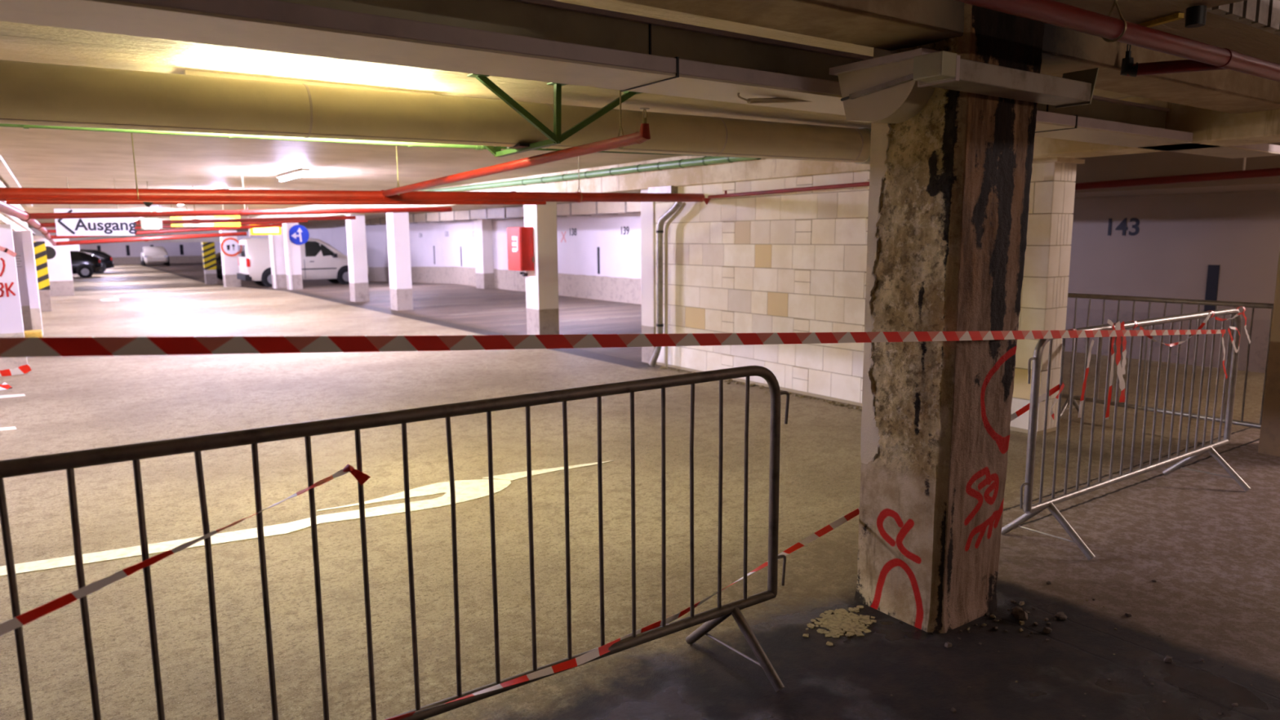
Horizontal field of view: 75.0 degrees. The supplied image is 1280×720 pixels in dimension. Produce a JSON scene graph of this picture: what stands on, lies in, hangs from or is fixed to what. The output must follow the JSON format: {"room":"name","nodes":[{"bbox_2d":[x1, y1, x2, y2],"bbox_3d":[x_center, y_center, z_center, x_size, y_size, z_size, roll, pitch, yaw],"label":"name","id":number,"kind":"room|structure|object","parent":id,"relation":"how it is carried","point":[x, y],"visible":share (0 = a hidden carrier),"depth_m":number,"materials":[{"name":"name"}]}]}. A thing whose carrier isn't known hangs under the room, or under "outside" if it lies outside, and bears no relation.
{"room":"parking garage","nodes":[
{"label":"parking garage","id":0,"kind":"room"},
{"bbox_2d":[0,178,27,231],"bbox_3d":[-11.271,-2.515,14.481,0.600,0.950,25.000,-6,10,-35],"label":"trim","id":1,"kind":"structure","parent":0,"point":[4,220],"depth_m":14.36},
{"bbox_2d":[0,211,35,235],"bbox_3d":[-18.716,-3.971,25.593,0.070,0.335,42.776,-6,10,-35],"label":"pipe","id":2,"kind":"object","parent":1,"relation":"attached to","point":[14,219],"visible":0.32,"depth_m":15.51,"materials":[{"name":"metal"}]},
{"bbox_2d":[28,227,220,243],"bbox_3d":[-21.804,-5.395,35.292,7.750,0.860,0.500,-6,10,-35],"label":"pipe","id":3,"kind":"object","parent":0,"point":[37,232],"depth_m":35.85,"materials":[{"name":"metal"}]},
{"bbox_2d":[79,242,202,264],"bbox_3d":[-43.769,-8.880,66.533,17.300,2.900,0.230,-6,10,-35],"label":"wall","id":4,"kind":"structure","parent":0,"point":[122,253],"depth_m":68.41,"materials":[{"name":"paint"}]},
{"bbox_2d":[20,204,410,227],"bbox_3d":[-17.627,-5.023,29.358,17.300,0.600,15.000,-6,10,-35],"label":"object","id":5,"kind":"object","parent":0,"point":[36,208],"depth_m":24.90,"materials":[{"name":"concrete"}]},
{"bbox_2d":[55,217,246,245],"bbox_3d":[-15.008,-4.066,25.799,5.195,0.997,0.150,-6,10,-35],"label":"pipe","id":6,"kind":"object","parent":5,"relation":"hanging from","point":[145,238],"visible":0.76,"depth_m":25.70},
{"bbox_2d":[227,227,329,231],"bbox_3d":[-33.402,-8.022,51.684,17.300,0.150,40.000,-6,10,-35],"label":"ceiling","id":7,"kind":"structure","parent":0,"point":[243,229],"depth_m":45.20,"materials":[{"name":"concrete"}]},
{"bbox_2d":[0,123,755,158],"bbox_3d":[-1.302,-1.523,5.890,5.866,0.105,0.042,-6,10,-35],"label":"pipe","id":8,"kind":"object","parent":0,"point":[25,126],"visible":0.54,"depth_m":5.24,"materials":[{"name":"metal"}]},
{"bbox_2d":[214,213,641,304],"bbox_3d":[-15.670,-5.518,41.712,0.206,3.200,77.100,-6,10,-35],"label":"wall","id":9,"kind":"structure","parent":0,"point":[599,255],"depth_m":24.54,"materials":[{"name":"paint"}]},
{"bbox_2d":[333,201,640,226],"bbox_3d":[-5.133,-4.503,25.939,0.599,0.310,31.000,-6,10,-35],"label":"beam","id":10,"kind":"structure","parent":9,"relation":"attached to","point":[588,208],"depth_m":23.35,"materials":[{"name":"paint"}]},
{"bbox_2d":[378,201,586,213],"bbox_3d":[-6.174,-4.609,25.311,3.000,0.080,34.800,-6,10,-35],"label":"trim","id":11,"kind":"structure","parent":0,"point":[483,206],"depth_m":23.90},
{"bbox_2d":[0,262,1279,719],"bbox_3d":[-20.191,-3.003,33.386,17.300,0.450,86.000,-6,10,-35],"label":"floor","id":12,"kind":"structure","parent":0,"point":[1211,545],"depth_m":4.38,"materials":[{"name":"concrete"}]},
{"bbox_2d":[0,382,12,390],"bbox_3d":[-6.947,0.295,9.018,0.228,0.093,0.198,-1,9,-5],"label":"barrier tape","id":13,"kind":"object","parent":12,"relation":"on","point":[4,386],"visible":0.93,"depth_m":9.03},
{"bbox_2d":[0,426,16,431],"bbox_3d":[-5.490,0.592,7.104,0.317,0.004,0.148,-5,10,-27],"label":"lane line","id":14,"kind":"object","parent":12,"relation":"on","point":[14,427],"visible":1,"depth_m":7.11,"materials":[{"name":"paint"}]},
{"bbox_2d":[0,393,25,398],"bbox_3d":[-6.596,0.377,8.595,0.430,0.004,0.238,-6,10,-35],"label":"lane line","id":15,"kind":"object","parent":12,"relation":"on","point":[11,395],"visible":1,"depth_m":8.60,"materials":[{"name":"paint"}]},
{"bbox_2d":[0,224,28,373],"bbox_3d":[-8.201,-0.642,9.518,1.868,1.790,0.209,-6,10,-35],"label":"wall panel","id":16,"kind":"object","parent":12,"relation":"on","point":[11,313],"visible":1,"depth_m":9.89,"materials":[{"name":"paint"}]},
{"bbox_2d":[0,364,31,376],"bbox_3d":[-7.520,0.142,9.899,0.486,0.140,0.059,-7,11,-39],"label":"barrier tape","id":17,"kind":"object","parent":12,"relation":"on","point":[24,369],"visible":0.89,"depth_m":9.96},
{"bbox_2d":[12,231,43,337],"bbox_3d":[-10.366,-1.219,13.613,0.865,1.750,1.050,-6,10,-35],"label":"wall panel","id":18,"kind":"object","parent":12,"relation":"on","point":[23,240],"visible":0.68,"depth_m":13.49,"materials":[{"name":"paint"}]},
{"bbox_2d":[15,253,25,267],"bbox_3d":[-10.409,-1.662,13.901,0.240,0.247,0.020,-6,10,-35],"label":"paper notice","id":19,"kind":"object","parent":18,"relation":"attached to","point":[20,259],"visible":0.38,"depth_m":13.93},
{"bbox_2d":[23,329,42,337],"bbox_3d":[-9.745,-0.378,13.268,0.380,0.160,0.380,-6,10,-35],"label":"block","id":20,"kind":"object","parent":12,"relation":"on","point":[30,333],"visible":0.3,"depth_m":13.17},
{"bbox_2d":[32,235,51,311],"bbox_3d":[-13.603,-1.928,18.713,0.540,1.690,0.430,-6,10,-35],"label":"striped column","id":21,"kind":"structure","parent":12,"relation":"on","point":[39,246],"depth_m":18.63,"materials":[{"name":"paint"}]},
{"bbox_2d":[0,200,57,245],"bbox_3d":[-10.526,-2.221,14.624,0.192,0.590,23.818,-6,10,-33],"label":"pipe","id":22,"kind":"object","parent":21,"relation":"attached to","point":[8,209],"visible":0.99,"depth_m":9.49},
{"bbox_2d":[45,246,56,259],"bbox_3d":[-13.502,-2.445,19.019,0.300,0.300,0.060,-6,10,-35],"label":"round disc","id":23,"kind":"object","parent":21,"relation":"attached to","point":[51,251],"visible":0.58,"depth_m":19.02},
{"bbox_2d":[44,238,74,296],"bbox_3d":[-18.266,-2.794,25.404,1.570,1.772,0.600,-6,10,-35],"label":"concrete column","id":24,"kind":"structure","parent":12,"relation":"on","point":[60,268],"depth_m":25.45,"materials":[{"name":"paint"}]},
{"bbox_2d":[69,244,79,275],"bbox_3d":[-32.641,-5.944,47.959,0.750,2.170,0.600,-6,10,-35],"label":"concrete column","id":25,"kind":"structure","parent":12,"relation":"on","point":[72,247],"depth_m":47.73,"materials":[{"name":"paint"}]},
{"bbox_2d":[70,250,102,277],"bbox_3d":[-31.464,-5.136,44.838,4.255,1.482,1.784,-6,10,-35],"label":"car","id":26,"kind":"object","parent":12,"relation":"on","point":[83,264],"visible":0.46,"depth_m":44.90,"materials":[{"name":"black metal"}]},
{"bbox_2d":[80,248,114,273],"bbox_3d":[-34.210,-5.915,50.183,4.255,1.482,1.784,-6,10,-35],"label":"car","id":27,"kind":"object","parent":12,"relation":"on","point":[106,260],"visible":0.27,"depth_m":50.41,"materials":[{"name":"black metal"}]},
{"bbox_2d":[100,296,119,301],"bbox_3d":[-14.638,-1.696,23.025,0.459,0.058,3.093,-6,10,-31],"label":"lane arrow","id":28,"kind":"object","parent":12,"relation":"on","point":[115,299],"visible":0.95,"depth_m":22.10,"materials":[{"name":"paint"}]},
{"bbox_2d":[140,246,169,266],"bbox_3d":[-37.641,-8.054,64.653,1.784,1.482,4.255,-6,10,-33],"label":"car","id":29,"kind":"object","parent":12,"relation":"on","point":[148,255],"visible":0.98,"depth_m":63.44,"materials":[{"name":"silver metal"}]},
{"bbox_2d":[200,241,217,284],"bbox_3d":[-19.491,-4.661,37.713,0.480,2.460,0.430,-6,10,-35],"label":"striped column","id":30,"kind":"structure","parent":12,"relation":"on","point":[208,251],"depth_m":37.59,"materials":[{"name":"paint"}]},
{"bbox_2d":[215,252,222,279],"bbox_3d":[-19.419,-4.801,42.035,4.255,1.482,1.784,-7,11,-39],"label":"car","id":31,"kind":"object","parent":12,"relation":"on","point":[218,256],"visible":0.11,"depth_m":40.30,"materials":[{"name":"black metal"}]},
{"bbox_2d":[219,230,241,286],"bbox_3d":[-15.913,-3.929,32.394,0.550,2.186,0.500,-6,10,-35],"label":"concrete column","id":32,"kind":"structure","parent":12,"relation":"on","point":[230,267],"depth_m":32.23,"materials":[{"name":"paint"}]},
{"bbox_2d":[220,237,239,256],"bbox_3d":[-15.745,-4.349,32.109,0.720,0.720,0.018,-6,10,-35],"label":"round sign","id":33,"kind":"object","parent":32,"relation":"attached to","point":[228,246],"visible":0.84,"depth_m":32.09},
{"bbox_2d":[269,223,277,288],"bbox_3d":[-12.278,-3.500,27.936,0.100,2.210,0.100,-6,10,-35],"label":"downpipe","id":34,"kind":"object","parent":12,"relation":"on","point":[271,236],"visible":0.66,"depth_m":27.93,"materials":[{"name":"metal"}]},
{"bbox_2d":[268,224,287,288],"bbox_3d":[-12.346,-3.524,28.440,0.400,2.186,0.500,-6,10,-35],"label":"concrete column","id":35,"kind":"structure","parent":12,"relation":"on","point":[278,239],"depth_m":28.28,"materials":[{"name":"paint"}]},
{"bbox_2d":[284,222,293,289],"bbox_3d":[-11.090,-3.295,26.339,0.100,2.140,0.100,-6,10,-35],"label":"downpipe","id":36,"kind":"object","parent":12,"relation":"on","point":[286,227],"visible":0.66,"depth_m":26.30,"materials":[{"name":"metal"}]},
{"bbox_2d":[282,222,302,289],"bbox_3d":[-11.113,-3.334,26.688,0.400,2.182,0.400,-6,10,-35],"label":"concrete column","id":37,"kind":"structure","parent":12,"relation":"on","point":[295,259],"depth_m":26.59,"materials":[{"name":"paint"}]},
{"bbox_2d":[288,224,309,244],"bbox_3d":[-10.840,-3.977,26.505,0.630,0.630,0.018,-6,10,-35],"label":"round sign","id":38,"kind":"object","parent":37,"relation":"attached to","point":[298,234],"visible":1,"depth_m":26.50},
{"bbox_2d":[236,237,368,287],"bbox_3d":[-12.786,-3.739,31.768,4.470,1.822,1.952,-6,10,-35],"label":"van","id":39,"kind":"object","parent":12,"relation":"on","point":[320,260],"visible":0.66,"depth_m":31.08,"materials":[{"name":"white metal"}]},
{"bbox_2d":[0,460,613,576],"bbox_3d":[-1.685,0.889,4.937,3.673,0.004,0.476,-6,10,-35],"label":"arrow marking","id":40,"kind":"object","parent":12,"relation":"on","point":[465,490],"visible":0.95,"depth_m":4.83,"materials":[{"name":"paint"}]},
{"bbox_2d":[345,214,369,302],"bbox_3d":[-7.113,-2.552,20.996,0.360,2.180,0.440,-6,10,-35],"label":"concrete column","id":41,"kind":"structure","parent":12,"relation":"on","point":[355,228],"depth_m":20.83,"materials":[{"name":"paint"}]},
{"bbox_2d":[0,365,789,719],"bbox_3d":[-0.517,0.683,2.446,2.638,1.135,0.495,-6,10,-35],"label":"crowd barrier","id":42,"kind":"object","parent":12,"relation":"on","point":[70,460],"visible":0.99,"depth_m":2.38,"materials":[{"name":"metal"}]},
{"bbox_2d":[0,463,370,635],"bbox_3d":[-1.029,0.417,1.923,0.043,0.205,0.869,8,12,43],"label":"barrier tape","id":43,"kind":"object","parent":42,"relation":"attached to","point":[27,617],"visible":1,"depth_m":1.81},
{"bbox_2d":[386,382,1064,719],"bbox_3d":[0.638,0.581,3.249,3.609,0.632,0.274,-7,11,-37],"label":"barrier tape","id":44,"kind":"object","parent":42,"relation":"attached to","point":[602,650],"visible":0.7,"depth_m":2.88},
{"bbox_2d":[386,212,413,310],"bbox_3d":[-5.324,-2.187,18.466,0.360,2.180,0.440,-6,10,-35],"label":"concrete column","id":45,"kind":"structure","parent":12,"relation":"on","point":[397,223],"depth_m":18.30,"materials":[{"name":"paint"}]},
{"bbox_2d":[376,292,525,300],"bbox_3d":[-5.018,-1.726,22.598,4.500,0.002,0.100,-6,10,-35],"label":"parking line","id":46,"kind":"object","parent":12,"relation":"on","point":[524,292],"visible":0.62,"depth_m":22.70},
{"bbox_2d":[473,219,494,288],"bbox_3d":[-4.850,-3.327,25.939,0.349,2.220,0.600,-6,10,-35],"label":"concrete column","id":47,"kind":"structure","parent":12,"relation":"on","point":[483,237],"depth_m":25.75,"materials":[{"name":"paint"}]},
{"bbox_2d":[413,297,574,306],"bbox_3d":[-3.583,-1.433,20.572,4.500,0.002,0.100,-6,10,-35],"label":"parking line","id":48,"kind":"object","parent":12,"relation":"on","point":[569,297],"visible":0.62,"depth_m":20.21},
{"bbox_2d":[450,303,627,315],"bbox_3d":[-2.092,-1.129,18.464,4.500,0.002,0.100,-6,10,-35],"label":"parking line","id":49,"kind":"object","parent":12,"relation":"on","point":[620,304],"visible":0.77,"depth_m":18.10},
{"bbox_2d":[523,201,559,334],"bbox_3d":[-1.552,-1.417,13.136,0.360,2.180,0.430,-6,10,-35],"label":"concrete column","id":50,"kind":"structure","parent":12,"relation":"on","point":[541,283],"depth_m":12.97,"materials":[{"name":"paint"}]},
{"bbox_2d":[506,226,533,276],"bbox_3d":[-1.862,-1.685,13.012,0.240,0.768,0.472,-6,10,-35],"label":"cabinet","id":51,"kind":"object","parent":50,"relation":"attached to","point":[520,241],"visible":1,"depth_m":12.86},
{"bbox_2d":[502,315,641,325],"bbox_3d":[-0.629,-0.830,16.397,4.500,0.002,0.100,-6,10,-35],"label":"parking line","id":52,"kind":"object","parent":12,"relation":"on","point":[634,315],"visible":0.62,"depth_m":16.07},
{"bbox_2d":[640,189,656,364],"bbox_3d":[0.237,-1.036,10.506,0.360,2.180,0.275,-6,10,-35],"label":"concrete column","id":53,"kind":"structure","parent":12,"relation":"on","point":[648,283],"depth_m":10.38,"materials":[{"name":"paint"}]},
{"bbox_2d":[648,185,677,193],"bbox_3d":[0.280,-1.988,9.940,0.120,0.150,0.460,-6,10,-35],"label":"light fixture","id":54,"kind":"object","parent":53,"relation":"attached to","point":[663,189],"visible":0.5,"depth_m":9.83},
{"bbox_2d":[648,201,682,366],"bbox_3d":[0.296,-0.878,9.876,0.110,1.989,0.579,-6,10,-35],"label":"downpipe","id":55,"kind":"object","parent":12,"relation":"on","point":[677,205],"visible":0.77,"depth_m":9.93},
{"bbox_2d":[664,202,686,368],"bbox_3d":[0.415,-0.855,9.854,0.040,1.973,0.395,-6,10,-35],"label":"downpipe","id":56,"kind":"object","parent":12,"relation":"on","point":[684,204],"visible":1,"depth_m":9.96,"materials":[{"name":"metal"}]},
{"bbox_2d":[659,366,862,411],"bbox_3d":[1.351,0.310,8.577,0.246,0.032,3.837,-6,10,-35],"label":"baseboard","id":57,"kind":"structure","parent":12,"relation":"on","point":[837,403],"depth_m":8.42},
{"bbox_2d":[802,605,876,645],"bbox_3d":[0.834,1.094,3.453,0.415,0.004,0.247,-6,10,-35],"label":"flakes","id":58,"kind":"object","parent":12,"relation":"on","point":[851,623],"visible":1,"depth_m":3.46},
{"bbox_2d":[854,3,1044,633],"bbox_3d":[1.287,-0.167,3.495,0.559,2.480,0.435,-6,10,-35],"label":"pillar","id":59,"kind":"structure","parent":12,"relation":"on","point":[949,183],"depth_m":3.33,"materials":[{"name":"concrete"}]},
{"bbox_2d":[0,329,1226,357],"bbox_3d":[1.218,-0.095,3.230,6.014,0.452,0.100,-7,11,-37],"label":"barrier tape","id":60,"kind":"object","parent":59,"relation":"attached to","point":[10,347],"visible":1,"depth_m":1.99,"materials":[{"name":"plastic"}]},
{"bbox_2d":[829,48,938,123],"bbox_3d":[0.957,-1.040,3.229,0.155,0.230,0.458,-6,10,-35],"label":"column capital","id":61,"kind":"object","parent":59,"relation":"attached to","point":[882,89],"visible":0.81,"depth_m":3.19,"materials":[{"name":"paint"}]},
{"bbox_2d":[912,50,1098,108],"bbox_3d":[1.356,-1.044,3.066,1.005,0.140,0.150,-6,10,-35],"label":"column capital","id":62,"kind":"object","parent":59,"relation":"attached to","point":[943,69],"visible":1,"depth_m":2.97,"materials":[{"name":"concrete"}]},
{"bbox_2d":[1010,605,1027,620],"bbox_3d":[1.590,1.063,3.494,0.067,0.043,0.055,4,10,29],"label":"stone","id":63,"kind":"object","parent":12,"relation":"on","point":[1017,612],"visible":1,"depth_m":3.48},
{"bbox_2d":[1054,611,1066,619],"bbox_3d":[1.766,1.073,3.499,0.052,0.020,0.050,2,9,17],"label":"stone","id":64,"kind":"object","parent":12,"relation":"on","point":[1060,615],"visible":1,"depth_m":3.49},
{"bbox_2d":[1000,307,1250,559],"bbox_3d":[2.869,0.322,4.754,2.448,1.120,0.495,-6,10,-35],"label":"crowd barrier","id":65,"kind":"object","parent":12,"relation":"on","point":[1030,510],"visible":0.93,"depth_m":4.62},
{"bbox_2d":[1077,339,1093,417],"bbox_3d":[2.282,0.095,4.262,0.100,0.400,0.009,-6,10,-35],"label":"streamer","id":66,"kind":"object","parent":65,"relation":"hanging from","point":[1082,399],"visible":1,"depth_m":4.26},
{"bbox_2d":[1105,319,1115,419],"bbox_3d":[2.456,0.051,4.373,0.103,0.541,0.009,-6,10,-35],"label":"streamer","id":67,"kind":"object","parent":65,"relation":"hanging from","point":[1109,322],"visible":0.91,"depth_m":4.40},
{"bbox_2d":[1115,320,1124,402],"bbox_3d":[2.551,0.013,4.432,0.160,0.447,0.010,-6,10,-35],"label":"streamer","id":68,"kind":"object","parent":65,"relation":"hanging from","point":[1119,370],"visible":0.92,"depth_m":4.43},
{"bbox_2d":[1120,320,1126,374],"bbox_3d":[2.581,-0.064,4.460,0.093,0.294,0.007,-6,10,-35],"label":"streamer","id":69,"kind":"object","parent":65,"relation":"hanging from","point":[1124,341],"visible":0.87,"depth_m":4.47},
{"bbox_2d":[1139,312,1210,346],"bbox_3d":[3.076,-0.165,4.787,0.886,0.168,0.016,-6,10,-35],"label":"streamer","id":70,"kind":"object","parent":65,"relation":"hanging from","point":[1205,321],"visible":0.82,"depth_m":4.82},
{"bbox_2d":[1222,328,1227,378],"bbox_3d":[3.662,-0.035,5.220,0.147,0.329,0.004,-6,10,-35],"label":"streamer","id":71,"kind":"object","parent":65,"relation":"hanging from","point":[1224,348],"visible":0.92,"depth_m":5.21},
{"bbox_2d":[1214,312,1243,320],"bbox_3d":[3.660,-0.266,5.186,0.400,0.037,0.016,-6,10,-35],"label":"streamer","id":72,"kind":"object","parent":65,"relation":"hanging from","point":[1239,313],"visible":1,"depth_m":5.16},
{"bbox_2d":[1227,326,1239,352],"bbox_3d":[3.751,-0.127,5.270,0.209,0.182,0.011,-6,10,-35],"label":"streamer","id":73,"kind":"object","parent":65,"relation":"hanging from","point":[1236,350],"visible":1,"depth_m":5.27},
{"bbox_2d":[1242,311,1250,343],"bbox_3d":[3.906,-0.205,5.368,0.171,0.217,0.004,-6,10,-35],"label":"streamer","id":74,"kind":"object","parent":65,"relation":"hanging from","point":[1243,314],"visible":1,"depth_m":5.35},
{"bbox_2d":[1060,293,1273,428],"bbox_3d":[4.286,0.063,6.558,0.422,1.081,2.298,-6,10,-35],"label":"crowd barrier","id":75,"kind":"object","parent":12,"relation":"on","point":[1217,303],"visible":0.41,"depth_m":6.64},
{"bbox_2d":[1257,248,1279,456],"bbox_3d":[4.792,-0.544,5.853,0.420,2.520,0.420,-6,10,-35],"label":"concrete column","id":76,"kind":"structure","parent":12,"relation":"on","point":[1269,436],"depth_m":5.97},
{"bbox_2d":[0,0,1279,207],"bbox_3d":[-4.434,-2.551,10.680,17.300,0.150,31.000,-6,10,-35],"label":"ceiling","id":77,"kind":"structure","parent":0,"point":[37,157],"depth_m":6.28,"materials":[{"name":"concrete"}]},
{"bbox_2d":[0,154,32,207],"bbox_3d":[-11.461,-3.058,15.297,0.326,0.085,16.256,-6,10,-35],"label":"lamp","id":78,"kind":"object","parent":77,"relation":"attached to","point":[6,173],"visible":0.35,"depth_m":11.16,"materials":[{"name":"white paint"}]},
{"bbox_2d":[53,204,133,213],"bbox_3d":[-8.139,-2.256,12.430,0.983,0.129,0.041,-6,10,-35],"label":"lamp","id":79,"kind":"object","parent":77,"relation":"hanging from","point":[55,211],"depth_m":12.39,"materials":[{"name":"paint"}]},
{"bbox_2d":[54,217,137,235],"bbox_3d":[-8.125,-1.996,12.477,1.013,0.271,0.041,-6,10,-35],"label":"exit sign","id":80,"kind":"object","parent":77,"relation":"hanging from","point":[125,226],"depth_m":12.46,"materials":[{"name":"paint"}]},
{"bbox_2d":[140,181,162,229],"bbox_3d":[-7.748,-2.449,13.194,0.297,0.749,0.124,-6,10,-35],"label":"box","id":81,"kind":"object","parent":77,"relation":"hanging from","point":[146,224],"visible":0.94,"depth_m":13.21,"materials":[{"name":"white"}]},
{"bbox_2d":[50,204,281,239],"bbox_3d":[-12.173,-3.616,21.702,5.348,0.896,0.112,-6,10,-35],"label":"pipe","id":82,"kind":"object","parent":77,"relation":"hanging from","point":[210,228],"visible":0.72,"depth_m":21.92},
{"bbox_2d":[48,204,307,233],"bbox_3d":[-9.773,-3.126,17.921,5.003,0.780,0.085,-6,10,-35],"label":"pipe","id":83,"kind":"object","parent":77,"relation":"hanging from","point":[50,231],"visible":0.4,"depth_m":18.63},
{"bbox_2d":[40,186,355,226],"bbox_3d":[-7.540,-2.685,14.630,5.006,0.709,0.085,-6,10,-35],"label":"pipe","id":84,"kind":"object","parent":77,"relation":"hanging from","point":[195,220],"visible":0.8,"depth_m":14.94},
{"bbox_2d":[170,204,240,226],"bbox_3d":[-8.764,-3.026,16.811,1.259,0.663,0.040,-6,10,-35],"label":"hanging sign","id":85,"kind":"object","parent":77,"relation":"hanging from","point":[235,224],"visible":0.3,"depth_m":16.85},
{"bbox_2d":[29,170,452,219],"bbox_3d":[-5.151,-2.251,11.449,5.393,0.660,0.090,-6,10,-35],"label":"pipe","id":86,"kind":"object","parent":77,"relation":"hanging from","point":[242,212],"visible":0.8,"depth_m":11.22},
{"bbox_2d":[247,206,281,236],"bbox_3d":[-10.978,-4.040,24.377,0.880,0.863,0.095,-6,10,-35],"label":"illuminated sign","id":87,"kind":"object","parent":77,"relation":"hanging from","point":[275,230],"visible":0.63,"depth_m":24.38,"materials":[{"name":"yellow"}]},
{"bbox_2d":[276,168,310,181],"bbox_3d":[-4.802,-2.554,11.529,0.100,0.088,1.500,-6,10,-35],"label":"lamp","id":88,"kind":"object","parent":77,"relation":"attached to","point":[302,171],"visible":1,"depth_m":11.38,"materials":[{"name":"white paint"}]},
{"bbox_2d":[182,70,434,94],"bbox_3d":[-1.905,-1.574,4.938,1.400,0.118,0.100,-6,10,-35],"label":"lamp","id":89,"kind":"object","parent":77,"relation":"attached to","point":[185,72],"visible":0.1,"depth_m":4.75,"materials":[{"name":"white paint"}]},
{"bbox_2d":[0,133,704,202],"bbox_3d":[-1.929,-1.709,7.578,6.537,0.634,0.112,-6,10,-35],"label":"pipe","id":90,"kind":"object","parent":77,"relation":"hanging from","point":[5,193],"visible":0.76,"depth_m":7.02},
{"bbox_2d":[5,199,546,206],"bbox_3d":[-2.666,-1.318,6.990,4.240,0.102,0.080,-6,10,-35],"label":"pipe","id":91,"kind":"object","parent":90,"relation":"attached to","point":[148,202],"visible":1,"depth_m":6.74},
{"bbox_2d":[382,89,650,196],"bbox_3d":[-1.116,-1.496,5.835,0.071,0.550,3.813,-7,11,-37],"label":"pipe","id":92,"kind":"object","parent":90,"relation":"attached to","point":[643,135],"visible":0.98,"depth_m":5.17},
{"bbox_2d":[466,73,643,157],"bbox_3d":[-0.686,-1.520,5.313,1.150,0.385,0.837,-6,10,-35],"label":"bracket","id":93,"kind":"object","parent":77,"relation":"attached to","point":[555,137],"visible":0.74,"depth_m":4.99,"materials":[{"name":"metal"}]},
{"bbox_2d":[0,59,871,164],"bbox_3d":[-2.414,-1.291,4.149,10.984,0.430,0.300,-6,10,-35],"label":"beam","id":94,"kind":"structure","parent":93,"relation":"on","point":[41,94],"depth_m":4.58,"materials":[{"name":"paint"}]},
{"bbox_2d":[420,156,760,191],"bbox_3d":[-2.016,-2.752,12.941,0.094,0.148,11.214,-6,10,-35],"label":"pipe","id":95,"kind":"object","parent":77,"relation":"attached to","point":[682,163],"visible":0.85,"depth_m":10.60,"materials":[{"name":"metal"}]},
{"bbox_2d":[954,0,1279,81],"bbox_3d":[2.591,-1.334,3.543,4.700,0.244,0.092,-6,10,-35],"label":"pipe","id":96,"kind":"object","parent":77,"relation":"hanging from","point":[1052,12],"visible":1,"depth_m":2.91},
{"bbox_2d":[1120,44,1224,76],"bbox_3d":[2.290,-1.308,3.578,0.394,0.159,0.063,3,9,23],"label":"branch","id":97,"kind":"object","parent":96,"relation":"attached to","point":[1128,68],"visible":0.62,"depth_m":3.59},
{"bbox_2d":[1137,13,1184,27],"bbox_3d":[2.145,-1.472,3.760,0.030,0.020,0.652,-3,9,-17],"label":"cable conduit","id":98,"kind":"object","parent":77,"relation":"attached to","point":[1175,16],"visible":0.36,"depth_m":3.52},
{"bbox_2d":[1075,157,1279,190],"bbox_3d":[5.508,-1.997,8.486,0.080,0.434,2.288,-6,10,-35],"label":"pipe","id":99,"kind":"object","parent":77,"relation":"hanging from","point":[1267,172],"visible":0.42,"depth_m":8.45,"materials":[{"name":"metal"}]},
{"bbox_2d":[1184,4,1207,27],"bbox_3d":[2.238,-1.382,3.358,0.068,0.070,0.070,-6,10,-35],"label":"junction box","id":100,"kind":"object","parent":77,"relation":"attached to","point":[1195,16],"visible":1,"depth_m":3.33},
{"bbox_2d":[654,170,870,406],"bbox_3d":[1.543,-0.787,8.694,0.366,2.165,4.205,-6,10,-35],"label":"wall","id":101,"kind":"structure","parent":0,"point":[793,261],"depth_m":8.57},
{"bbox_2d":[0,0,1279,158],"bbox_3d":[-0.451,-1.091,2.772,12.600,0.232,0.373,-6,10,-35],"label":"beam","id":102,"kind":"structure","parent":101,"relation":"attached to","point":[549,41],"depth_m":2.79,"materials":[{"name":"concrete"}]},
{"bbox_2d":[737,93,812,103],"bbox_3d":[0.644,-1.096,3.505,0.620,0.078,0.022,-6,10,-35],"label":"conduit","id":103,"kind":"object","parent":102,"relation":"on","point":[750,100],"visible":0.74,"depth_m":3.42,"materials":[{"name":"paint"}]},
{"bbox_2d":[252,95,1279,217],"bbox_3d":[-5.807,-3.519,18.882,0.480,0.340,45.900,-6,10,-35],"label":"beam","id":104,"kind":"structure","parent":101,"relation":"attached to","point":[1210,127],"depth_m":8.03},
{"bbox_2d":[702,181,869,204],"bbox_3d":[1.665,-1.602,7.927,0.100,0.138,3.326,-6,10,-35],"label":"pipe","id":105,"kind":"object","parent":101,"relation":"attached to","point":[860,184],"visible":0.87,"depth_m":8.19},
{"bbox_2d":[617,0,1279,114],"bbox_3d":[-1.194,-1.041,1.577,12.020,0.190,0.310,-6,10,-35],"label":"ceiling beam","id":106,"kind":"structure","parent":0,"point":[885,24],"depth_m":3.09,"materials":[{"name":"concrete"}]},
{"bbox_2d":[1009,161,1076,435],"bbox_3d":[3.086,-0.520,6.856,0.317,2.160,0.699,-6,10,-35],"label":"wall","id":107,"kind":"structure","parent":0,"point":[1045,284],"depth_m":6.54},
{"bbox_2d":[1032,156,1084,164],"bbox_3d":[3.090,-1.572,6.684,0.400,0.030,0.740,-6,10,-35],"label":"trim","id":108,"kind":"structure","parent":107,"relation":"on","point":[1057,159],"depth_m":6.36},
{"bbox_2d":[1064,189,1279,373],"bbox_3d":[8.440,-1.085,7.543,0.207,3.200,10.800,-6,10,-35],"label":"wall","id":109,"kind":"structure","parent":0,"point":[1220,246],"depth_m":10.13,"materials":[{"name":"paint"}]},
{"bbox_2d":[1074,142,1279,198],"bbox_3d":[5.915,-2.151,9.550,1.500,0.450,5.200,-6,10,-35],"label":"beam","id":110,"kind":"structure","parent":109,"relation":"attached to","point":[1165,163],"depth_m":8.86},
{"bbox_2d":[1206,0,1279,35],"bbox_3d":[4.379,-1.910,4.794,5.050,0.500,0.045,-6,10,-35],"label":"trim","id":111,"kind":"structure","parent":0,"point":[1263,15],"depth_m":3.63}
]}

